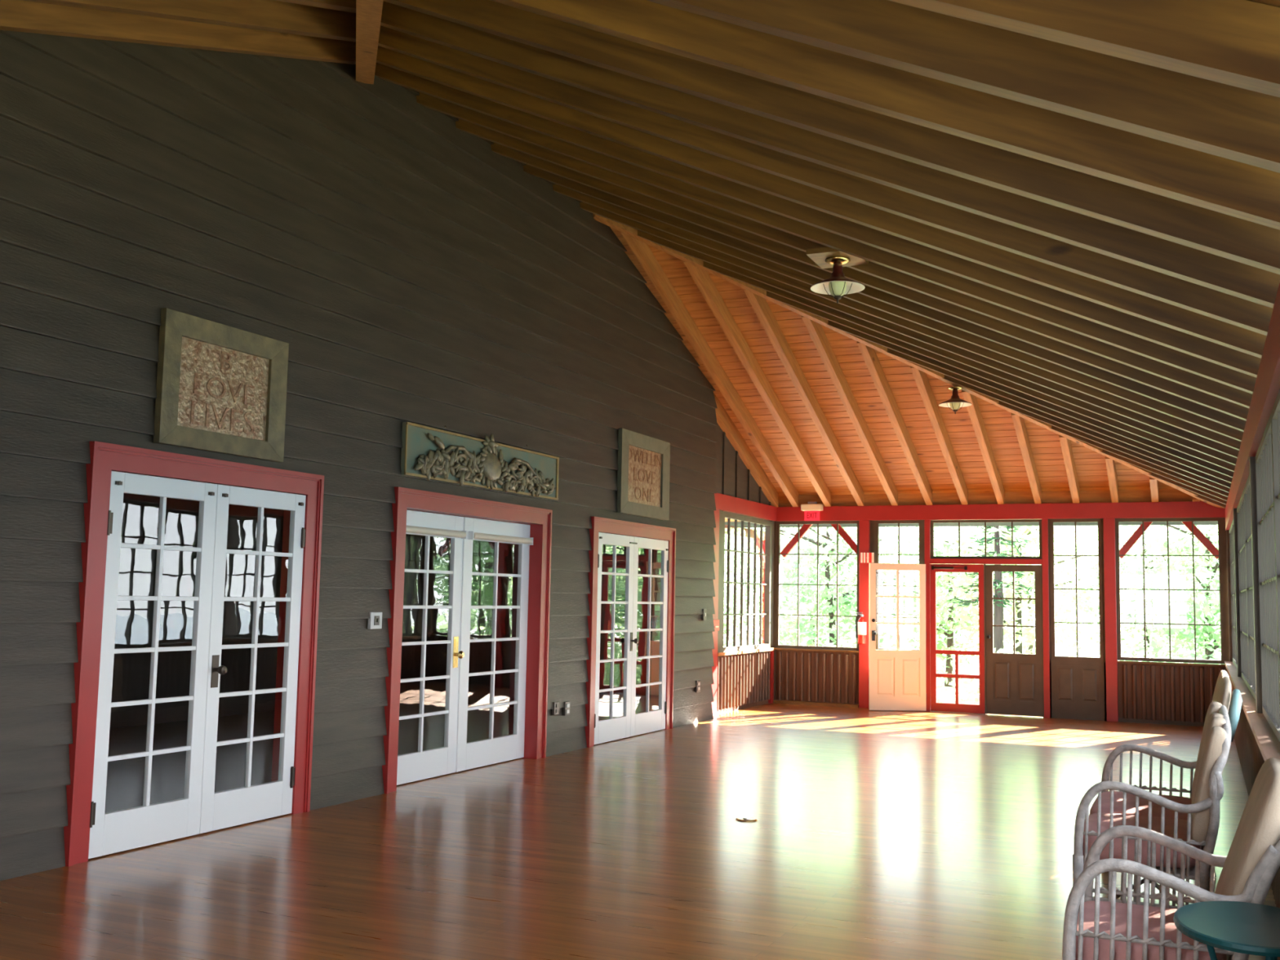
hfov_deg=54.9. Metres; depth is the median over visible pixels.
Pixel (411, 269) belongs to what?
wall
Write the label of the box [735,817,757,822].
floor outlet
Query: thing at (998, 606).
conifer
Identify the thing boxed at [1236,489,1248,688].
window
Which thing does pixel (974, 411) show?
rafter
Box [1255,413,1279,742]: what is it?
window
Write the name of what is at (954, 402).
pendant lamp
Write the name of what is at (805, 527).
trim
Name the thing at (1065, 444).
rafter
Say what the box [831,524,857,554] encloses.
trim
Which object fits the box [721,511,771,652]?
window
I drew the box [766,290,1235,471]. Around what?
rafter
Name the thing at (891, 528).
leafy tree
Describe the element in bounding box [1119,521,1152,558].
trim
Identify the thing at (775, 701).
baseboard
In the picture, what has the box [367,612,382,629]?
light switch
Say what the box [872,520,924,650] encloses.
window
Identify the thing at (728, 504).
trim
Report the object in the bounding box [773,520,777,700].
trim
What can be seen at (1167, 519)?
window
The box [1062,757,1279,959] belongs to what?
wicker armchair
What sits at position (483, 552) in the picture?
door glass
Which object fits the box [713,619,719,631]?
fire alarm box
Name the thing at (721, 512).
trim
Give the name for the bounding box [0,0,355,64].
rafter
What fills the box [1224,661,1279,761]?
trim
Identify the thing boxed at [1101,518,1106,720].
trim
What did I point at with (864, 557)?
sign
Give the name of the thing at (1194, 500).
rafter
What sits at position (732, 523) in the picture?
beam
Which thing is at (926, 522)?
trim
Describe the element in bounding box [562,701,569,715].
wall outlet
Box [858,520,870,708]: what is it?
trim
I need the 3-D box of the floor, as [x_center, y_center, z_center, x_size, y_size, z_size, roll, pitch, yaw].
[-1.117,2.461,9.636,11.110,0.120,18.203,-1,-6,24]
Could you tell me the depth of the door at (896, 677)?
17.10 m
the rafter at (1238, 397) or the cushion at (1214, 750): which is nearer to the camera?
the cushion at (1214, 750)
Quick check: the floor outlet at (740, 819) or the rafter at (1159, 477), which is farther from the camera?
the rafter at (1159, 477)
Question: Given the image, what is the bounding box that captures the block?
[805,247,868,268]
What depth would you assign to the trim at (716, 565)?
15.95 m
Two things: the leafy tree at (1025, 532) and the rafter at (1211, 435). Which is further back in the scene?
the leafy tree at (1025, 532)
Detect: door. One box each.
[63,440,324,866]
[382,486,552,793]
[584,516,675,747]
[868,563,926,711]
[930,564,985,713]
[985,564,1043,716]
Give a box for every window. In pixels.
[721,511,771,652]
[775,520,859,650]
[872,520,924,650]
[930,519,1042,559]
[1048,518,1104,662]
[1115,517,1224,664]
[1229,521,1235,666]
[1232,519,1237,669]
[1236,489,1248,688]
[1244,473,1256,701]
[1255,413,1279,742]
[1271,388,1279,693]
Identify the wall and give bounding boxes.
[0,30,717,880]
[714,422,772,506]
[716,651,770,714]
[775,649,1225,722]
[1229,676,1279,907]
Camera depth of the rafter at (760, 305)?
15.19 m
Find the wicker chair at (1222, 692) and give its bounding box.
[1211,670,1242,742]
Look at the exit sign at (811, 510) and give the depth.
17.93 m
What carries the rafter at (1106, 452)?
on the beam at (1267, 386)
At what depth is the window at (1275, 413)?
6.08 m
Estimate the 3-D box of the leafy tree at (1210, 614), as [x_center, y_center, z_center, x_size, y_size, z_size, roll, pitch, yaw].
[11.001,1.830,23.330,5.026,5.202,4.839,6,-7,-43]
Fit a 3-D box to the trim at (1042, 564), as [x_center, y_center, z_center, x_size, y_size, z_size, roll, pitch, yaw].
[5.431,2.159,16.610,0.015,2.050,0.100,-1,-6,24]
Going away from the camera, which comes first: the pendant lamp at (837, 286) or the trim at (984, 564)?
the pendant lamp at (837, 286)
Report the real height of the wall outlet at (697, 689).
0.140 m
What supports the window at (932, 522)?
in the wall at (1170, 692)
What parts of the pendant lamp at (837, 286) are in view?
lamp shade, globe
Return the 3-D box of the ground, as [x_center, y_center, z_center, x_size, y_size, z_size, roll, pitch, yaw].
[-4.949,6.866,50.543,69.000,0.300,51.200,-1,-6,24]
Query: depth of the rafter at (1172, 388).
9.22 m
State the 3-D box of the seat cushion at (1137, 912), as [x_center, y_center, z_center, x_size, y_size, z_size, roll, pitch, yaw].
[1.699,1.546,4.143,0.490,0.130,0.610,-1,-6,24]
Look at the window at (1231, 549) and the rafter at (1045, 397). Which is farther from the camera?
the window at (1231, 549)
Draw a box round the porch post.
[724,524,764,644]
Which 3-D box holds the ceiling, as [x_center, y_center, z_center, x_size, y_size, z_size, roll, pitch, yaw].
[2.577,-1.268,14.971,9.402,3.025,7.488,-1,-6,24]
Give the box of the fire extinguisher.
[855,612,866,644]
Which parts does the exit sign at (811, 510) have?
sign panel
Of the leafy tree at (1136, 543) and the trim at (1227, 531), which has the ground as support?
the leafy tree at (1136, 543)
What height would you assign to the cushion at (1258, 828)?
0.546 m
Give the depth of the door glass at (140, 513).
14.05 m
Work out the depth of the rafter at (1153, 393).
9.75 m
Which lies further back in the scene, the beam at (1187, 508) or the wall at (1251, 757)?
the beam at (1187, 508)
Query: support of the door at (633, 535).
in the wall at (411, 269)
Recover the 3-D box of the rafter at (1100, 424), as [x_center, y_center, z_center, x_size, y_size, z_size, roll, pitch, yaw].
[3.909,-0.972,12.781,4.040,1.992,0.085,-1,-6,24]
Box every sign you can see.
[800,502,822,520]
[860,552,874,562]
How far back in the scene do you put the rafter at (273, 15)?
6.98 m
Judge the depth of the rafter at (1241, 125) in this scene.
3.89 m
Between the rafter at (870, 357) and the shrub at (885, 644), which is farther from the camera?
the shrub at (885, 644)
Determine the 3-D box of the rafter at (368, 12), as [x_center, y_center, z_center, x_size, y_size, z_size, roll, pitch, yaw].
[-1.030,-2.294,4.801,0.130,2.804,8.905,2,-6,-13]
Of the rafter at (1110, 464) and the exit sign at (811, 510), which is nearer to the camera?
the rafter at (1110, 464)
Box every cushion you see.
[1075,900,1226,959]
[1083,813,1199,868]
[1089,791,1191,820]
[1190,713,1226,842]
[1191,701,1222,801]
[1214,757,1279,895]
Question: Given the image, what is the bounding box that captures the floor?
[0,700,1279,959]
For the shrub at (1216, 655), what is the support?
on the ground
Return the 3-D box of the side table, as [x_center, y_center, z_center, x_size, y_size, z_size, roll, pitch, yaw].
[1.702,1.552,3.423,0.396,0.630,0.546,-1,-6,24]
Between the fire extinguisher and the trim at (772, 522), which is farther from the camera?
the trim at (772, 522)
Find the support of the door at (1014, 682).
in the wall at (1170, 692)
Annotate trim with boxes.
[711,509,719,715]
[714,493,777,520]
[717,510,723,653]
[717,647,774,656]
[764,520,774,648]
[768,647,773,703]
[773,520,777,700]
[773,647,1225,666]
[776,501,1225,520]
[778,488,1201,506]
[780,524,813,557]
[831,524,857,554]
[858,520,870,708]
[870,520,872,563]
[924,520,930,711]
[929,558,1042,564]
[929,711,987,715]
[983,564,986,713]
[1041,519,1050,718]
[1041,564,1044,717]
[1048,519,1051,717]
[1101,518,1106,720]
[1103,518,1118,721]
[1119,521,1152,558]
[1182,521,1218,559]
[1221,517,1230,714]
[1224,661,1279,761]
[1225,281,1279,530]
[1226,529,1232,662]
[1233,508,1241,676]
[1248,456,1262,713]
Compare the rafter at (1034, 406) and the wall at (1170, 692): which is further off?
the wall at (1170, 692)
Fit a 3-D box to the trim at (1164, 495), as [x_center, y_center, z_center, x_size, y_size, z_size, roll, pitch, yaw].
[4.777,0.232,17.096,6.270,0.224,0.060,-1,-6,24]
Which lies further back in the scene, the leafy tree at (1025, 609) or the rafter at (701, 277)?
the leafy tree at (1025, 609)
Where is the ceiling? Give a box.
[609,226,1175,521]
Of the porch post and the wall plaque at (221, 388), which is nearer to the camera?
the wall plaque at (221, 388)
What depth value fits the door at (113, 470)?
7.57 m
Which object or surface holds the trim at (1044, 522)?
attached to the wall at (1170, 692)
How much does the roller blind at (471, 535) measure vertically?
0.070 m
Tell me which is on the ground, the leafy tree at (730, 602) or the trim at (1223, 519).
the leafy tree at (730, 602)
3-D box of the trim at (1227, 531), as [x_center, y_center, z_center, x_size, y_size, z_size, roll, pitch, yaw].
[7.503,1.879,15.574,0.120,2.490,0.120,-1,-6,24]
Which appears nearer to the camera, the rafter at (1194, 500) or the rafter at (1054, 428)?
the rafter at (1054, 428)
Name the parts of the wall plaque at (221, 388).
panel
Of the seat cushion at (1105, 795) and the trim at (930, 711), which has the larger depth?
the trim at (930, 711)
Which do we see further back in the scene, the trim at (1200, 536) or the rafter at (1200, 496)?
the trim at (1200, 536)
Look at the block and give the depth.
8.58 m
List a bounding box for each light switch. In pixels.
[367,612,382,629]
[701,608,706,620]
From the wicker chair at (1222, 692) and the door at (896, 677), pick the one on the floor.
the wicker chair at (1222, 692)
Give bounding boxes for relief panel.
[400,422,559,500]
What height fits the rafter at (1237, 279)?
2.278 m
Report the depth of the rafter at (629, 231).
13.77 m
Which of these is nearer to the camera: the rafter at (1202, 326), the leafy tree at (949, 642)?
the rafter at (1202, 326)
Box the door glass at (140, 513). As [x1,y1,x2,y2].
[109,493,284,728]
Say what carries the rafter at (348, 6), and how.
attached to the ceiling
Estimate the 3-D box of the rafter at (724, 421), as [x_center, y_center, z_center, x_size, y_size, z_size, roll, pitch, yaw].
[1.468,-0.352,17.075,0.085,1.263,2.658,-1,-6,24]
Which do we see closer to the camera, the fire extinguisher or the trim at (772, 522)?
the fire extinguisher
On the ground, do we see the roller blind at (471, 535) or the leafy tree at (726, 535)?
the leafy tree at (726, 535)
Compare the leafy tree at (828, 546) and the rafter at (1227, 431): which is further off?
the leafy tree at (828, 546)
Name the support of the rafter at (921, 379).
attached to the ceiling
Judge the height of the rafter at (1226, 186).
1.877 m
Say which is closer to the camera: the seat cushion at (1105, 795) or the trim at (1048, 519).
the seat cushion at (1105, 795)
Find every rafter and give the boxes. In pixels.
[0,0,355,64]
[21,0,355,41]
[275,0,355,13]
[355,0,383,84]
[374,62,1261,377]
[376,45,1266,358]
[377,25,1273,335]
[380,0,1279,308]
[383,0,1279,274]
[416,92,1256,394]
[455,118,1252,408]
[490,0,1279,230]
[490,142,1248,421]
[523,164,1246,431]
[552,184,1243,441]
[579,201,1241,450]
[592,213,1225,508]
[620,231,798,506]
[637,230,1239,458]
[645,0,1279,173]
[683,261,831,506]
[703,261,1236,465]
[714,394,778,506]
[743,288,863,506]
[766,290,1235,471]
[801,315,897,505]
[826,320,1234,477]
[857,341,932,505]
[886,347,1232,483]
[888,0,1279,97]
[910,365,968,504]
[942,374,1231,488]
[961,390,1004,504]
[996,400,1230,493]
[1011,413,1041,503]
[1048,425,1228,497]
[1058,435,1079,502]
[1097,448,1227,501]
[1105,456,1118,502]
[1146,471,1226,504]
[1149,476,1158,502]
[1192,497,1199,502]
[1194,493,1226,507]
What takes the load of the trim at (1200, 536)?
attached to the wall at (1170, 692)
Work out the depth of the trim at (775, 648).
16.05 m
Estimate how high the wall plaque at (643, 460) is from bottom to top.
0.900 m
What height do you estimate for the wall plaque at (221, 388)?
0.806 m
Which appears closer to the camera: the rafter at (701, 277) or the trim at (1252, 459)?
the trim at (1252, 459)
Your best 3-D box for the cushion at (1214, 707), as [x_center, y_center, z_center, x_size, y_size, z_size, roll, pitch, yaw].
[3.037,1.470,6.599,0.167,0.548,0.836,-1,-6,24]
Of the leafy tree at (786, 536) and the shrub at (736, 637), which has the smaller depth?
the shrub at (736, 637)
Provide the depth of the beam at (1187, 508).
16.86 m
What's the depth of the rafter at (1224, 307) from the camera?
6.47 m
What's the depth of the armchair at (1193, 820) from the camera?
5.63 m
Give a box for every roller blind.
[405,525,466,538]
[467,531,533,545]
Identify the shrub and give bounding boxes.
[723,622,793,647]
[782,631,977,702]
[936,637,1128,704]
[1066,635,1221,664]
[1146,635,1221,664]
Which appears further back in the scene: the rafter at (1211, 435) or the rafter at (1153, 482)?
the rafter at (1153, 482)
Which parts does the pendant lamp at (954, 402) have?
lamp shade, globe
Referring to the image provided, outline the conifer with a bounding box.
[951,525,1035,653]
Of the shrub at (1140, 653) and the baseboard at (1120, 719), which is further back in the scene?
the shrub at (1140, 653)
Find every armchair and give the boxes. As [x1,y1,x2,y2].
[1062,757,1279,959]
[1072,701,1231,909]
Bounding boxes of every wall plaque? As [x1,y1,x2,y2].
[153,307,288,462]
[616,427,670,520]
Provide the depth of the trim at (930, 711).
16.91 m
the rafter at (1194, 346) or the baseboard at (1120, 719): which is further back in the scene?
the baseboard at (1120, 719)
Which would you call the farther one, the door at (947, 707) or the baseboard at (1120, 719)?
the door at (947, 707)
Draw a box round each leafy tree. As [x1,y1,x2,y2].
[723,527,792,646]
[723,527,902,645]
[724,526,947,649]
[724,527,788,637]
[724,534,754,599]
[784,526,941,662]
[844,525,1056,686]
[900,525,1159,665]
[936,525,1121,653]
[1054,524,1218,662]
[1080,524,1223,664]
[1093,524,1220,653]
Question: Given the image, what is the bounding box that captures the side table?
[1173,901,1279,959]
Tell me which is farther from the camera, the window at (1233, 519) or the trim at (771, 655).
the trim at (771, 655)
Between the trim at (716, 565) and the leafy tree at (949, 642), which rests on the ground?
the leafy tree at (949, 642)
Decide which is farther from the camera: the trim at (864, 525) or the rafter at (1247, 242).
the trim at (864, 525)
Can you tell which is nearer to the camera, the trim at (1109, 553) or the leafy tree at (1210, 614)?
the trim at (1109, 553)
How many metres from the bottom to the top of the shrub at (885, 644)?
2.332 m
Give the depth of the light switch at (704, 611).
15.21 m
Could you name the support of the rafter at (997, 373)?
on the beam at (1267, 386)
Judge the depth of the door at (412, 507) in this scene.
10.51 m
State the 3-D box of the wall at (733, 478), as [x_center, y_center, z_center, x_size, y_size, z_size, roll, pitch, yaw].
[1.365,-0.387,17.076,0.140,1.332,2.908,-1,-6,24]
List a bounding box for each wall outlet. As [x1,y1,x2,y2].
[551,701,559,715]
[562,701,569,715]
[694,680,700,692]
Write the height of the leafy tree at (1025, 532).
5.743 m
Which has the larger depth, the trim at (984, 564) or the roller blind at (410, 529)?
the trim at (984, 564)
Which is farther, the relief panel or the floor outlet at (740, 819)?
the relief panel
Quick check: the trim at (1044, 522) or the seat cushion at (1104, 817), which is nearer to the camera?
the seat cushion at (1104, 817)
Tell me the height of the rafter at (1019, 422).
1.093 m
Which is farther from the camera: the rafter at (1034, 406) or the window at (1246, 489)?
the rafter at (1034, 406)
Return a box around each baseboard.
[773,699,858,707]
[1118,717,1204,726]
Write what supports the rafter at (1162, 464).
on the beam at (1267, 386)
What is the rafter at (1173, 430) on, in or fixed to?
on the beam at (1267, 386)
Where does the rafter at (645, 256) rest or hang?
attached to the ceiling
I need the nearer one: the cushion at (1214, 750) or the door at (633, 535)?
the cushion at (1214, 750)
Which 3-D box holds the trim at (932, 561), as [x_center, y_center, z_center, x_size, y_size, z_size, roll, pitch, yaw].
[4.770,1.125,17.017,1.505,0.070,0.120,-1,-6,24]
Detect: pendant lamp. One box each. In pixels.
[810,256,865,302]
[938,386,972,413]
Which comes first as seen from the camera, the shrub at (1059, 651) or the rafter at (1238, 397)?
the rafter at (1238, 397)
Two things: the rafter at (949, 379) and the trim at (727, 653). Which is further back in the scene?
the trim at (727, 653)
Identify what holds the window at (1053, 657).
in the wall at (1170, 692)
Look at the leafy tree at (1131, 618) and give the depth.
28.68 m
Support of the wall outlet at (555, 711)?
attached to the wall at (411, 269)
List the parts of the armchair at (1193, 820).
leg, arm frame, arm frame, seat frame, leg, leg, frame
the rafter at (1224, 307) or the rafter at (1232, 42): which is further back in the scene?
the rafter at (1224, 307)
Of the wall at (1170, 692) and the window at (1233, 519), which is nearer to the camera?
the window at (1233, 519)
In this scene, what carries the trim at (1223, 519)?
attached to the wall at (1170, 692)
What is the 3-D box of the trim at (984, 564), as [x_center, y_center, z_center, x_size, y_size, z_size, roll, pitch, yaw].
[4.738,2.177,16.915,0.015,2.045,0.095,-1,-6,24]
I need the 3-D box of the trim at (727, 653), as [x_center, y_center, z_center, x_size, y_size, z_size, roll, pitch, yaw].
[1.437,2.371,17.052,0.130,0.040,2.333,-1,-6,24]
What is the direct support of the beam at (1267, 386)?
attached to the wall at (1251, 757)
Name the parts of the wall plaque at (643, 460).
panel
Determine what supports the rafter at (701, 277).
attached to the ceiling
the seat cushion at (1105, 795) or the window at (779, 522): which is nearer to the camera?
the seat cushion at (1105, 795)
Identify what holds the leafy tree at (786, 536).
on the ground
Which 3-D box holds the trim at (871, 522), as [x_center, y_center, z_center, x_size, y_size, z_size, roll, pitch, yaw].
[3.311,1.907,17.617,0.042,2.660,0.070,-1,-6,24]
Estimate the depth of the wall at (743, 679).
16.91 m
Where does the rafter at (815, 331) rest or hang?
attached to the ceiling
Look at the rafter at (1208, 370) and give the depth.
8.20 m
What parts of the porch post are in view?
post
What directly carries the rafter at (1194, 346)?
on the beam at (1267, 386)
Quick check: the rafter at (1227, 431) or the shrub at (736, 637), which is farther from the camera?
the shrub at (736, 637)
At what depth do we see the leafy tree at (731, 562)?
28.79 m
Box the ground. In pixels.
[723,632,1221,704]
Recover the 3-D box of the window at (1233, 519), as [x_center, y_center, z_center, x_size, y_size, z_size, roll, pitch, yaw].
[6.354,1.200,13.075,0.057,1.645,1.832,-1,-6,24]
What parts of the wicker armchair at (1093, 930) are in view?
arm frame, arm frame, frame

